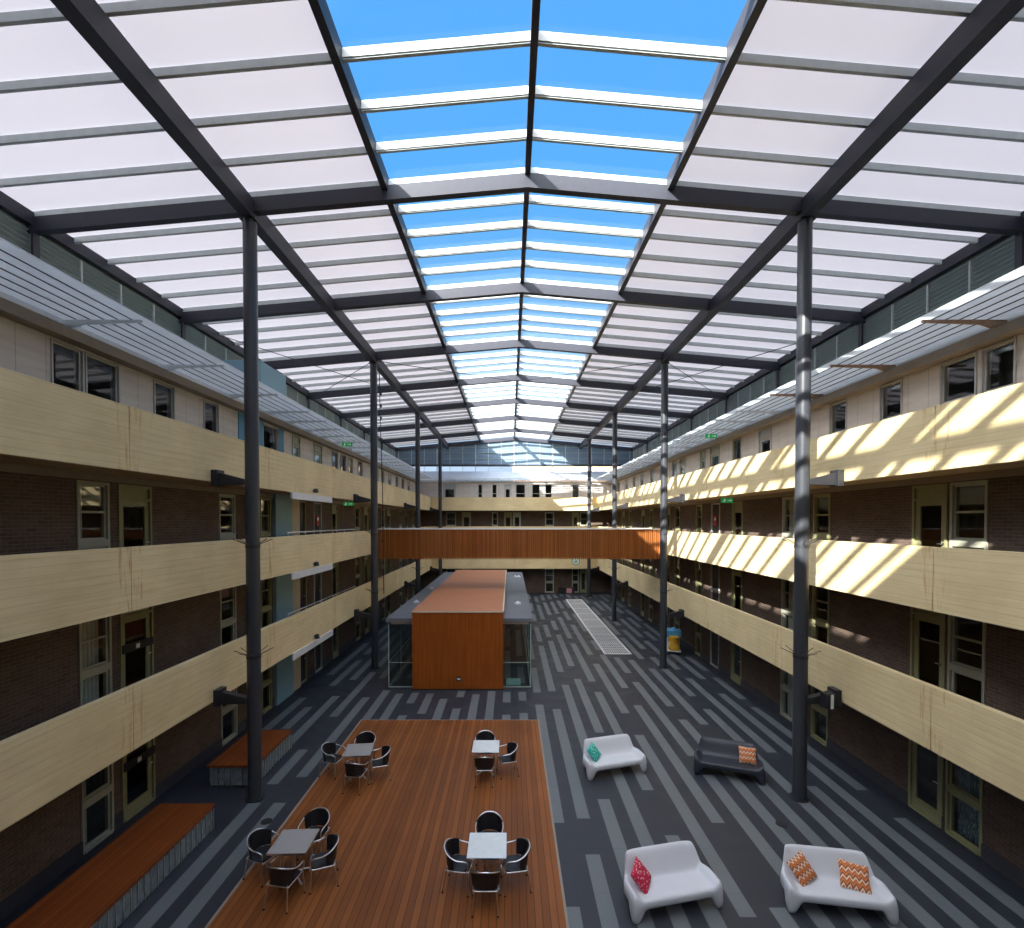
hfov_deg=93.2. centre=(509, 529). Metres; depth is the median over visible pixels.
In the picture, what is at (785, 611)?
window
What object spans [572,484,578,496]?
door
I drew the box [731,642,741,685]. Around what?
door
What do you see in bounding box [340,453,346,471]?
window
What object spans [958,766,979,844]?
curtain
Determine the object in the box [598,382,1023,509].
balcony
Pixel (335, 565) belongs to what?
door
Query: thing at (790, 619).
curtain
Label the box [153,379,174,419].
window
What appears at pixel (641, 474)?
door
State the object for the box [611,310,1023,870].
wall
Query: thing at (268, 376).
lift overrun
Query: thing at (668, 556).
door
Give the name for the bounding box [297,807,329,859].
bistro chair
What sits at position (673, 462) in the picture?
window
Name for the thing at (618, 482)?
window
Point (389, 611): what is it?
door
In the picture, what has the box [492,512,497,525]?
window
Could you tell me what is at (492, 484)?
window
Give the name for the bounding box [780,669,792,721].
window
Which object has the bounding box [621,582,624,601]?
door
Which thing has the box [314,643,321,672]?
door
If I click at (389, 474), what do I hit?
door
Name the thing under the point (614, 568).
steel column
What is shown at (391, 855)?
deck
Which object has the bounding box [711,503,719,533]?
door
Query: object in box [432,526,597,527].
balcony
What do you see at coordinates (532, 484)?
window
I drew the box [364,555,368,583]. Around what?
door
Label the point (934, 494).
door
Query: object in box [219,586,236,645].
window
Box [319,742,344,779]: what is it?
bistro chair
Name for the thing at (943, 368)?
window
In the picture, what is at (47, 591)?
balcony
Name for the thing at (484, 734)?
bistro chair
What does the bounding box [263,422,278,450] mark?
window
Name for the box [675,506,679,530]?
window
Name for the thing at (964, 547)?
light
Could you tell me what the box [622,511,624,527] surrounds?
door
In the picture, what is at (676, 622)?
window
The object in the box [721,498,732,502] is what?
exit sign
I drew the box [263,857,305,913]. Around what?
bistro chair
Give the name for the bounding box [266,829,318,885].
bistro table
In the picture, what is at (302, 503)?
door
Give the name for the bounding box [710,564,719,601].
door
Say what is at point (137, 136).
ceiling
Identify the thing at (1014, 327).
trim
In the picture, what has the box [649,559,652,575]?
window
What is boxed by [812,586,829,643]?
window
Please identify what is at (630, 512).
window
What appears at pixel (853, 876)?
cushion
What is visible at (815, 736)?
window pane
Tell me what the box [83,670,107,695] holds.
light
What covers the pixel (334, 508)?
door
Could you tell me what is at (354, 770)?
bistro chair
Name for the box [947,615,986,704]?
window
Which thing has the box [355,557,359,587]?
window
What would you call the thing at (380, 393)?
hanging cable
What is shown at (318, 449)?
door
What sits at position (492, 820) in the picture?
bistro chair
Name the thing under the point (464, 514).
door
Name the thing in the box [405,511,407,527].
door
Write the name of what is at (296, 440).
door
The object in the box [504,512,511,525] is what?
door
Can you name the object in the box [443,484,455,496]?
door
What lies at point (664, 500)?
steel column
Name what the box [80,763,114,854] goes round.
window
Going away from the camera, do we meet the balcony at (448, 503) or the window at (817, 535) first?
the window at (817, 535)
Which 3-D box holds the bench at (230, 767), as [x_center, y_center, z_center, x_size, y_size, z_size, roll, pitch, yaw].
[-7.615,6.726,14.345,1.330,0.610,2.250,0,1,0]
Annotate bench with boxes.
[6,804,215,927]
[207,730,291,785]
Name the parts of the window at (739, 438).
sash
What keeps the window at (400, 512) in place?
in the wall at (39, 673)
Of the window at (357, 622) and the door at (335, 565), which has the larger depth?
the window at (357, 622)
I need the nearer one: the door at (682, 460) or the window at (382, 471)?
the door at (682, 460)
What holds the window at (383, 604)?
in the wall at (39, 673)
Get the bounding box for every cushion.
[587,742,600,761]
[631,857,650,893]
[738,746,756,764]
[786,851,816,886]
[838,858,871,894]
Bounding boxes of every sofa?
[583,734,646,780]
[624,841,723,923]
[694,736,765,785]
[780,844,898,924]
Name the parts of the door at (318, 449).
panel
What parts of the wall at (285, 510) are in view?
panel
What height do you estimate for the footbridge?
1.730 m
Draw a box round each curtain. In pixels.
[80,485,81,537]
[82,619,98,704]
[84,780,86,842]
[787,673,791,715]
[788,581,792,629]
[789,500,793,530]
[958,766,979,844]
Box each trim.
[0,297,420,483]
[0,462,414,511]
[608,316,1023,483]
[610,467,1023,511]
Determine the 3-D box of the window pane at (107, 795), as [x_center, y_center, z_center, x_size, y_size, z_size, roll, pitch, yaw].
[-9.345,6.551,10.916,0.050,0.920,0.720,0,1,0]
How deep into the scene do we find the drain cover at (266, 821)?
11.70 m
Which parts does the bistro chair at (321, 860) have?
leg, seat frame, seat, arm frame, backrest, leg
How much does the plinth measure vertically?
0.180 m
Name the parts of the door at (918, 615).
panel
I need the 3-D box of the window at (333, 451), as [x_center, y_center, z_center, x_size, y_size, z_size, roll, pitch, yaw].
[-9.345,-3.349,25.695,0.190,1.620,0.900,0,1,0]
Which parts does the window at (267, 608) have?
sash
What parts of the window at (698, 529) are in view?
sash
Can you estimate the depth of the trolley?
26.46 m
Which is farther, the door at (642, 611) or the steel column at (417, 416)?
the door at (642, 611)
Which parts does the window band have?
louvre panel, louvre panel, louvre panel, louvre panel, louvre panel, louvre panel, louvre panel, louvre panel, louvre panel, louvre panel, louvre panel, louvre panel, louvre panel, louvre panel, louvre panel, post, louvre panel, post, louvre panel, louvre panel, post, louvre panel, post, louvre panel, post, louvre panel, post, louvre panel, post, louvre panel, post, louvre panel, post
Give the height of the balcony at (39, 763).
1.442 m
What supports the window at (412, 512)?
in the wall at (39, 673)
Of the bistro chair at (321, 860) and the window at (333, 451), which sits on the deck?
the bistro chair at (321, 860)
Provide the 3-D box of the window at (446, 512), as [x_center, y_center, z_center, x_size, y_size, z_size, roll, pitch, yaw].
[-5.973,-0.516,49.044,1.012,2.440,0.190,0,1,0]
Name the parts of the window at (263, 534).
sash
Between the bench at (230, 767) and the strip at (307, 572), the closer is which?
the bench at (230, 767)
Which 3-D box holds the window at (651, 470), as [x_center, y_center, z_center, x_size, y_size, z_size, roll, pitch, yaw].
[10.245,-3.507,34.744,0.190,1.620,0.800,0,1,0]
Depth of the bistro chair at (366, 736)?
14.57 m
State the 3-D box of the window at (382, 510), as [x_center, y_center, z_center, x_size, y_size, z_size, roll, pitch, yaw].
[-9.345,-0.279,35.450,0.190,2.440,0.900,0,1,0]
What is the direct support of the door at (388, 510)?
in the wall at (39, 673)
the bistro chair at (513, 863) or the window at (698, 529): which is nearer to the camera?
the bistro chair at (513, 863)
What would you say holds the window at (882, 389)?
in the wall at (875, 630)
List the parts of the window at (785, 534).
sash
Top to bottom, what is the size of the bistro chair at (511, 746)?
0.837 m
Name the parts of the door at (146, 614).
panel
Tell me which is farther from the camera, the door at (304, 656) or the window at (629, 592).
the window at (629, 592)
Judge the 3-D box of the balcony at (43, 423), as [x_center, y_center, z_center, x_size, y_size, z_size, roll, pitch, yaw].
[-8.490,-2.084,23.717,1.620,1.300,50.500,0,1,0]
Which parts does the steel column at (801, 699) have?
plate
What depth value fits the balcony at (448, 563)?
47.47 m
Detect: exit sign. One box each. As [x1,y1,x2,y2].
[342,442,351,445]
[343,502,352,505]
[705,434,716,437]
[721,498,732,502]
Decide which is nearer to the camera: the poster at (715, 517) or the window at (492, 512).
the poster at (715, 517)
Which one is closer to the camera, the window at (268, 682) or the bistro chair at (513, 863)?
the bistro chair at (513, 863)
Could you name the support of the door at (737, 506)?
in the wall at (875, 630)
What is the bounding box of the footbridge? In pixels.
[378,528,659,558]
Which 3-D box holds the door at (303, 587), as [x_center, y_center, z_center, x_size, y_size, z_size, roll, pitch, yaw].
[-9.345,2.812,21.677,0.190,2.440,0.750,0,1,0]
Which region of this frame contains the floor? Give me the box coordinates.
[0,593,1023,927]
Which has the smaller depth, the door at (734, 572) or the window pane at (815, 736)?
the window pane at (815, 736)
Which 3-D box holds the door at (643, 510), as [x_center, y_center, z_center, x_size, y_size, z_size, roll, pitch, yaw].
[10.244,-0.307,37.100,0.192,2.440,1.000,0,1,0]
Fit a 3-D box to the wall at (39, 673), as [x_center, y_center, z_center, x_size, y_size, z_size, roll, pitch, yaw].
[-10.975,1.258,15.599,3.350,11.500,73.150,0,1,0]
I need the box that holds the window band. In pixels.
[633,231,1023,459]
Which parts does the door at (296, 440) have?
panel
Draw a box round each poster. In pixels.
[316,515,318,525]
[714,516,716,525]
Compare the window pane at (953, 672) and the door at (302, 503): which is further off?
the door at (302, 503)
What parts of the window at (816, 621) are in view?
sash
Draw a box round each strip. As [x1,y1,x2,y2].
[290,489,331,502]
[291,562,332,579]
[292,630,332,659]
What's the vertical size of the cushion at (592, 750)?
0.411 m
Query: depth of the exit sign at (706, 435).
22.10 m
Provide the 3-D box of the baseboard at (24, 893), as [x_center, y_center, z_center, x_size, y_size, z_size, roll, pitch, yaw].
[-9.280,6.875,14.122,0.040,0.320,70.000,0,1,0]
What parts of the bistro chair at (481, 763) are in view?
backrest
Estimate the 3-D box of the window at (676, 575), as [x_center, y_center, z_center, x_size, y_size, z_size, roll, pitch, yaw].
[10.245,2.676,29.501,0.190,2.440,0.900,0,1,0]
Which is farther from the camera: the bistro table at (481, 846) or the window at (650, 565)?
the window at (650, 565)
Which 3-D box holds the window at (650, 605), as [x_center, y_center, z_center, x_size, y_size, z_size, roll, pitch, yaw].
[10.245,5.429,35.050,0.190,2.440,0.900,0,1,0]
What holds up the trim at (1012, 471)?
attached to the wall at (875, 630)
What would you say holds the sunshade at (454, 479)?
attached to the wall at (534, 579)
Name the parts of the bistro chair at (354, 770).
backrest, arm frame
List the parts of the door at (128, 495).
panel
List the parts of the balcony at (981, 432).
parapet panel, parapet panel, parapet panel, parapet panel, parapet panel, parapet panel, parapet panel, parapet panel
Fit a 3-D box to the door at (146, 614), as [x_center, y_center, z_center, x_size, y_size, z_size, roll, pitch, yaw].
[-9.342,2.980,12.064,0.196,2.440,1.060,0,1,0]
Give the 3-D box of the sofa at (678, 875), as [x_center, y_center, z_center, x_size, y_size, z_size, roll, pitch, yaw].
[3.030,6.705,9.288,1.843,0.827,0.848,0,1,-13]
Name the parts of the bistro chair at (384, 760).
seat, arm frame, backrest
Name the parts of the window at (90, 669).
sash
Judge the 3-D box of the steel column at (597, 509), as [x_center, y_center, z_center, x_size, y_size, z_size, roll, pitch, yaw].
[7.870,-1.047,46.489,1.413,15.031,0.873,0,1,0]
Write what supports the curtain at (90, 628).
hanging from the window at (90, 669)
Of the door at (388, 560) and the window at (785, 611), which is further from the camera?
the door at (388, 560)
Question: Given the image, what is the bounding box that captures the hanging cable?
[379,372,383,593]
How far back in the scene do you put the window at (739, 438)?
22.09 m
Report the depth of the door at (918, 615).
12.02 m
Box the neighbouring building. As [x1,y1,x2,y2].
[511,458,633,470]
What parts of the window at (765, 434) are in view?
panel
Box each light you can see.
[81,546,105,549]
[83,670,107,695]
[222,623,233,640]
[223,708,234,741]
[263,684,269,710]
[696,636,699,654]
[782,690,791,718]
[783,613,792,626]
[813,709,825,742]
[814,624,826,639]
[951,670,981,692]
[954,546,983,549]
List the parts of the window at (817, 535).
sash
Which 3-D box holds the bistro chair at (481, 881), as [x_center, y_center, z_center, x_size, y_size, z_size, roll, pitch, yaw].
[-0.450,6.615,9.024,0.605,0.837,0.549,0,1,0]
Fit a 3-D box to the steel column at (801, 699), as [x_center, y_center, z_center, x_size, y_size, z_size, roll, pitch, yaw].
[7.870,-0.455,12.594,1.413,15.031,0.873,0,1,0]
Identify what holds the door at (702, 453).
in the wall at (875, 630)
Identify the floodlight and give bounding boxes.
[820,691,835,708]
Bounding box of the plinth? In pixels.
[506,678,520,684]
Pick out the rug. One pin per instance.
(605, 639)
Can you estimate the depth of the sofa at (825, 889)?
9.06 m
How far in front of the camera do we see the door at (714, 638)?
24.22 m
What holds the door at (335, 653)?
in the wall at (39, 673)
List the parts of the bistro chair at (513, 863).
leg, seat, seat frame, arm frame, backrest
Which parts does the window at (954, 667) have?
sash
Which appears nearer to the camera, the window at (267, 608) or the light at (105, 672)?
the light at (105, 672)
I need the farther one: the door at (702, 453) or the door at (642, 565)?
the door at (642, 565)
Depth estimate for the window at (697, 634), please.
26.50 m
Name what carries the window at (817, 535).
in the wall at (875, 630)
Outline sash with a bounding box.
[949,793,978,850]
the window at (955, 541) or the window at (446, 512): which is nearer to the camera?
the window at (955, 541)
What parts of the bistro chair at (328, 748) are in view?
backrest, seat, arm frame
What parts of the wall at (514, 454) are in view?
rail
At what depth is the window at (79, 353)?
10.47 m
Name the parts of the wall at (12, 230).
louvre panel, post, louvre panel, post, louvre panel, post, louvre panel, post, louvre panel, post, louvre panel, louvre panel, louvre panel, louvre panel, louvre panel, louvre panel, louvre panel, louvre panel, louvre panel, louvre panel, louvre panel, louvre panel, louvre panel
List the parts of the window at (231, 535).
sash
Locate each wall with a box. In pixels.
[0,210,394,456]
[0,291,415,901]
[238,412,300,705]
[395,441,632,470]
[420,471,610,592]
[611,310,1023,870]
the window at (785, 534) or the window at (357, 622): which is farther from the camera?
the window at (357, 622)
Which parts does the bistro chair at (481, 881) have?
leg, seat, seat frame, backrest, arm frame, leg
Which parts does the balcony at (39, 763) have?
parapet panel, parapet panel, parapet panel, handrail, parapet panel, parapet panel, parapet panel, parapet panel, parapet panel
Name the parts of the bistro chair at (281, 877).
leg, backrest, seat frame, seat, arm frame, leg, leg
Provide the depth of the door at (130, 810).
12.21 m
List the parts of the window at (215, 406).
sash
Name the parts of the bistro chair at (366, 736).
backrest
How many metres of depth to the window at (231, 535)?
16.17 m
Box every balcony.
[0,367,431,510]
[0,526,431,641]
[0,559,431,831]
[432,497,597,510]
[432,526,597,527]
[432,558,596,568]
[597,558,1023,800]
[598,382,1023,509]
[598,526,1023,630]
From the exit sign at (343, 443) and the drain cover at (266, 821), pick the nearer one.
the drain cover at (266, 821)
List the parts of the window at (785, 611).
sash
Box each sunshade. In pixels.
[0,237,432,478]
[434,478,594,482]
[596,266,1023,478]
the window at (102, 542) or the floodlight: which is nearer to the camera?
the window at (102, 542)
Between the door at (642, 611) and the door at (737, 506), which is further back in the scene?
the door at (642, 611)
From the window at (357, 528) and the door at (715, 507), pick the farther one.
the window at (357, 528)
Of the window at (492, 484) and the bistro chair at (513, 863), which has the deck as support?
the bistro chair at (513, 863)
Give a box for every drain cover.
[260,818,271,824]
[775,821,787,826]
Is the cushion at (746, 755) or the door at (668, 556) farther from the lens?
the door at (668, 556)
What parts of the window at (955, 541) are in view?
sash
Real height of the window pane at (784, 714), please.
0.920 m
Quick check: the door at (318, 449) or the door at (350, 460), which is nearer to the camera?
the door at (318, 449)
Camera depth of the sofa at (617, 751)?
14.14 m
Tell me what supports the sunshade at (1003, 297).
attached to the wall at (875, 630)
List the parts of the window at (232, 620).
sash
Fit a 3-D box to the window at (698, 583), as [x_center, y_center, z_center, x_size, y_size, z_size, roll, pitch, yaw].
[10.245,2.734,26.152,0.190,2.440,0.800,0,1,0]
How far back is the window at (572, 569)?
49.07 m
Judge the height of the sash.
0.920 m
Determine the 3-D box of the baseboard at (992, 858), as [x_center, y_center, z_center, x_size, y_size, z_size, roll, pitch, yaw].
[10.180,6.875,14.122,0.040,0.320,70.000,0,1,0]
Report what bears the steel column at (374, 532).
on the floor
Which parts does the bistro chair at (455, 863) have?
backrest, arm frame, seat frame, seat, leg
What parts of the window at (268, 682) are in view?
sash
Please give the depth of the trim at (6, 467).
11.49 m
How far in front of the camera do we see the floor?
13.03 m
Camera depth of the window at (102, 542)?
10.90 m
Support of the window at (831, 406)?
in the wall at (875, 630)
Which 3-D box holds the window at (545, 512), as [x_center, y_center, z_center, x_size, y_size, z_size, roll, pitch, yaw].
[3.999,-0.516,49.044,0.911,2.440,0.190,0,1,0]
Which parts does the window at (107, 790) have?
sash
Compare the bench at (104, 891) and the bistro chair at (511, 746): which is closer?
the bench at (104, 891)
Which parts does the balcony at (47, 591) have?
parapet panel, parapet panel, parapet panel, handrail, parapet panel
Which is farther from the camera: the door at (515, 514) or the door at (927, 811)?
the door at (515, 514)
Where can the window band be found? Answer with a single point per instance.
(1006, 256)
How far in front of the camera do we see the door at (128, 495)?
12.09 m
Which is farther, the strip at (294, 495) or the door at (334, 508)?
the door at (334, 508)
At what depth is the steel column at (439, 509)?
46.32 m
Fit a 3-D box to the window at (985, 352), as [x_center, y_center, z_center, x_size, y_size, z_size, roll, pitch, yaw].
[10.245,-3.077,10.108,0.190,1.620,0.720,0,1,0]
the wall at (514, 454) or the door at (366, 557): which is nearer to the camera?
the door at (366, 557)
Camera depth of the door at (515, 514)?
48.97 m
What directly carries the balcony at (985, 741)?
attached to the wall at (875, 630)
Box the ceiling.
[0,0,1023,450]
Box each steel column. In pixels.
[211,216,271,802]
[353,362,383,668]
[404,413,420,593]
[430,440,443,575]
[585,440,599,596]
[609,413,628,620]
[654,362,684,668]
[782,216,843,802]
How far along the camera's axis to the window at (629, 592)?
41.50 m
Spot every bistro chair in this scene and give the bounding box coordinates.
[243,828,283,887]
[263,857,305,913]
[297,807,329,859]
[309,834,338,894]
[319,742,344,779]
[342,760,369,794]
[354,731,375,762]
[370,745,390,783]
[442,838,473,896]
[470,863,501,917]
[474,755,495,787]
[475,730,494,756]
[475,811,503,865]
[497,742,518,779]
[501,838,531,896]
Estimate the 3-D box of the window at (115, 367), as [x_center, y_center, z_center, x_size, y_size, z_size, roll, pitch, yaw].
[-9.345,-3.093,11.053,0.190,1.620,0.930,0,1,0]
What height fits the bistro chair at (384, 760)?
0.837 m
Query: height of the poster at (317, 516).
0.500 m
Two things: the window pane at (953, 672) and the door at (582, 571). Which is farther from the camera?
the door at (582, 571)
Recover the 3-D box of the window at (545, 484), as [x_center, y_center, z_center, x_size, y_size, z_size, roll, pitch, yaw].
[3.898,-3.756,48.987,0.709,1.620,0.190,0,1,0]
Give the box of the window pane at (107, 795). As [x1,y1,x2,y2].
[85,792,109,848]
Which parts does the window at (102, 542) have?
sash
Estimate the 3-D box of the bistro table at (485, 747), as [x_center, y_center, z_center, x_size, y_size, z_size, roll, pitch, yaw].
[-0.690,6.579,13.877,0.760,0.740,0.760,0,1,0]
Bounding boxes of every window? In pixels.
[50,337,84,391]
[76,480,109,549]
[78,616,112,706]
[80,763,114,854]
[84,351,119,402]
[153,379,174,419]
[203,399,219,432]
[218,493,235,540]
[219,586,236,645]
[221,688,237,745]
[260,497,270,537]
[260,578,271,627]
[261,666,271,713]
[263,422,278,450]
[332,450,337,468]
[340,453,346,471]
[355,506,359,530]
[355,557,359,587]
[355,618,360,640]
[358,460,362,475]
[381,470,383,482]
[381,509,384,528]
[382,597,385,620]
[399,511,401,527]
[399,587,401,606]
[401,478,403,488]
[412,512,413,527]
[412,579,414,596]
[446,512,455,525]
[492,484,496,496]
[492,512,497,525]
[532,484,539,496]
[545,484,551,496]
[545,512,553,525]
[545,569,553,592]
[572,569,578,592]
[617,481,619,491]
[628,586,630,606]
[629,511,631,527]
[649,509,652,528]
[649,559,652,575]
[649,597,652,621]
[650,469,653,482]
[672,460,676,476]
[674,556,679,586]
[674,611,679,627]
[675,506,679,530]
[695,561,701,594]
[695,622,700,656]
[696,504,701,532]
[732,437,740,460]
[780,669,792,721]
[781,579,793,629]
[782,496,794,537]
[811,685,827,746]
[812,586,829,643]
[813,493,830,539]
[829,398,846,434]
[879,378,902,420]
[939,351,977,404]
[945,759,983,856]
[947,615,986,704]
[949,480,988,549]
[980,336,1016,393]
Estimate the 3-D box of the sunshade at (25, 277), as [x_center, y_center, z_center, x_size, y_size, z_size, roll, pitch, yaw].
[-8.372,-4.466,25.576,1.795,0.318,43.300,0,1,0]
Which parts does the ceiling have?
brace rod, brace rod, brace rod, brace rod, brace rod, brace rod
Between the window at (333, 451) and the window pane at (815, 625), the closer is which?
the window pane at (815, 625)
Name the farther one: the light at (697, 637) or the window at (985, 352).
the light at (697, 637)
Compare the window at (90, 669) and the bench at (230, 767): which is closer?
the window at (90, 669)
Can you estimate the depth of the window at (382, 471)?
35.66 m
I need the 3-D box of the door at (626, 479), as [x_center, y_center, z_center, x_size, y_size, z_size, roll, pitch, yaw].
[10.244,-3.241,42.450,0.192,2.420,1.000,0,1,0]
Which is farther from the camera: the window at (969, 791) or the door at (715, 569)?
the door at (715, 569)
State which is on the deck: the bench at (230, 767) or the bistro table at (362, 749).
the bistro table at (362, 749)
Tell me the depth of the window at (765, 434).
19.46 m
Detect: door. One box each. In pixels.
[117,484,151,547]
[119,606,153,688]
[121,738,155,822]
[292,434,300,457]
[300,501,305,534]
[300,576,306,610]
[301,652,306,684]
[313,502,321,533]
[314,443,322,463]
[314,572,321,604]
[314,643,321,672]
[331,504,337,532]
[332,562,338,597]
[332,626,338,658]
[348,456,352,472]
[364,507,368,530]
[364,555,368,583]
[364,607,368,633]
[387,509,390,527]
[387,559,390,573]
[387,594,390,615]
[388,472,390,484]
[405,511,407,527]
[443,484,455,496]
[462,512,470,525]
[504,484,511,496]
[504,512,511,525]
[513,512,520,525]
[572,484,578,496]
[572,512,578,525]
[580,569,586,592]
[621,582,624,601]
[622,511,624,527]
[625,478,627,489]
[640,472,643,485]
[640,593,644,616]
[641,509,644,527]
[641,558,644,572]
[667,555,669,582]
[679,457,684,474]
[700,450,705,468]
[710,445,719,466]
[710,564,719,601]
[710,630,718,668]
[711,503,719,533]
[731,568,741,610]
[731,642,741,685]
[732,501,742,534]
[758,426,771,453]
[908,739,943,827]
[910,607,945,688]
[912,483,947,547]
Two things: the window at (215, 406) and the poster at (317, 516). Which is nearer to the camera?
the window at (215, 406)
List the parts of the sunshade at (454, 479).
blade, blade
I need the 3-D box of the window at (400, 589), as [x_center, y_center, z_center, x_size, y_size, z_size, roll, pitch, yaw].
[-9.387,5.323,41.149,0.275,2.440,0.900,0,1,0]
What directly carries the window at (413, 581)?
in the wall at (39, 673)
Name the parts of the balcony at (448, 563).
parapet panel, parapet panel, parapet panel, parapet panel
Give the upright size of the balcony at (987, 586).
1.300 m
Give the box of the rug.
[566,599,631,653]
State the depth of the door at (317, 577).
23.51 m
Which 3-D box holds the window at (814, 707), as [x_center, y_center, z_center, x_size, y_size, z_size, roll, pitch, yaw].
[10.245,5.763,15.928,0.190,2.440,0.850,0,1,0]
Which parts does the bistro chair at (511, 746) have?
seat, arm frame, backrest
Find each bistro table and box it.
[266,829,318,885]
[342,743,374,780]
[467,833,506,890]
[472,740,498,775]
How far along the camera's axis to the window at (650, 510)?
35.28 m
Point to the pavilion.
(459, 620)
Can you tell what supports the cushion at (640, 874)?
on the sofa at (678, 875)
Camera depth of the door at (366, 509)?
31.65 m
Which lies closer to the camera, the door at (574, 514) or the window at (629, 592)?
the window at (629, 592)
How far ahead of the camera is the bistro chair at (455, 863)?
9.52 m
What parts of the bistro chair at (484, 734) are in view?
backrest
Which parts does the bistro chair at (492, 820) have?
seat, backrest, arm frame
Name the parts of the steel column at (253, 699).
plate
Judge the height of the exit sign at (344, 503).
0.290 m
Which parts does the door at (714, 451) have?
panel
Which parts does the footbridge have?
rail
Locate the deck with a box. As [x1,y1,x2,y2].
[204,720,568,927]
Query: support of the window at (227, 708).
in the wall at (39, 673)
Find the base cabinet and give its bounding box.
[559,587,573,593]
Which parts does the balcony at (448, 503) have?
parapet panel, parapet panel, parapet panel, parapet panel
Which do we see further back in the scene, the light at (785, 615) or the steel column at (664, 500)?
the steel column at (664, 500)
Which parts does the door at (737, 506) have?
panel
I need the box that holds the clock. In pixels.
[572,558,579,564]
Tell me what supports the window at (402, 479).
in the wall at (39, 673)
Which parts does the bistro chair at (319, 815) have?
arm frame, backrest, seat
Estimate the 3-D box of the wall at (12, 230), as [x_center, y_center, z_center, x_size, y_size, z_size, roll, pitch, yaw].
[-12.335,-6.338,15.467,0.270,3.694,73.150,0,1,0]
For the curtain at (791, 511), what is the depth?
17.84 m
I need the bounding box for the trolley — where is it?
[667,627,680,654]
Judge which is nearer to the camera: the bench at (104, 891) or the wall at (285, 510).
the bench at (104, 891)
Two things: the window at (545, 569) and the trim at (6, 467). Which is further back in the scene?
the window at (545, 569)
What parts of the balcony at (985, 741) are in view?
parapet panel, parapet panel, parapet panel, parapet panel, parapet panel, parapet panel, parapet panel, parapet panel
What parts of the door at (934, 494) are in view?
panel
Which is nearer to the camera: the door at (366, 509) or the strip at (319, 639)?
the strip at (319, 639)
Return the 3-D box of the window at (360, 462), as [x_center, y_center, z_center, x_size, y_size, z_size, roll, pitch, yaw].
[-9.345,-3.425,30.045,0.190,1.620,0.800,0,1,0]
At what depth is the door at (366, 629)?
31.71 m
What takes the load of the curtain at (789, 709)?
hanging from the window at (784, 688)
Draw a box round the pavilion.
[386,570,532,689]
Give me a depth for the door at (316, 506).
23.35 m
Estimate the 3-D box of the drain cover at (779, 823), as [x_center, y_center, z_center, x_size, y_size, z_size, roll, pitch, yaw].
[6.520,7.071,11.625,0.257,0.013,0.257,0,1,0]
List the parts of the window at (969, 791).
sash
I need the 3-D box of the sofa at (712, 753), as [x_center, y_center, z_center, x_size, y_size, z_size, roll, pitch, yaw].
[6.280,6.623,13.958,1.843,0.827,0.848,0,1,20]
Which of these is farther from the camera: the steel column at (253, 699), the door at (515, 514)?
the door at (515, 514)
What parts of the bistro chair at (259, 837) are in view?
seat frame, backrest, seat, leg, arm frame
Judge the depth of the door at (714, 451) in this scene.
24.20 m
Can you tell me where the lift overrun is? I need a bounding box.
[222,360,285,395]
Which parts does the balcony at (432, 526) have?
parapet panel, parapet panel, parapet panel, parapet panel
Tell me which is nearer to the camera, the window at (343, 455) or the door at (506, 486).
the window at (343, 455)
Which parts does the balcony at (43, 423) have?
parapet panel, parapet panel, parapet panel, parapet panel, parapet panel, parapet panel, parapet panel, parapet panel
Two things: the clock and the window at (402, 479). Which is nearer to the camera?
the window at (402, 479)
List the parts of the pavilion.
rail, sill rail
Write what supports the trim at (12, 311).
attached to the wall at (39, 673)
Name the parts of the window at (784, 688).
sash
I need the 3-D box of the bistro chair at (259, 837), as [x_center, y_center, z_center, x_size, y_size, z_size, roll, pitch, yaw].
[-5.021,6.601,9.835,0.549,0.837,0.605,0,1,20]
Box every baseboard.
[0,592,415,921]
[610,590,1023,888]
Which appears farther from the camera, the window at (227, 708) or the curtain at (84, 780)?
the window at (227, 708)
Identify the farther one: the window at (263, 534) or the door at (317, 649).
the door at (317, 649)
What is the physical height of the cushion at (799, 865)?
0.427 m
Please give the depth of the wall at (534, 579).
49.00 m
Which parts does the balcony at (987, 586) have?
parapet panel, parapet panel, parapet panel, parapet panel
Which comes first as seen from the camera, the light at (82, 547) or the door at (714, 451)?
the light at (82, 547)

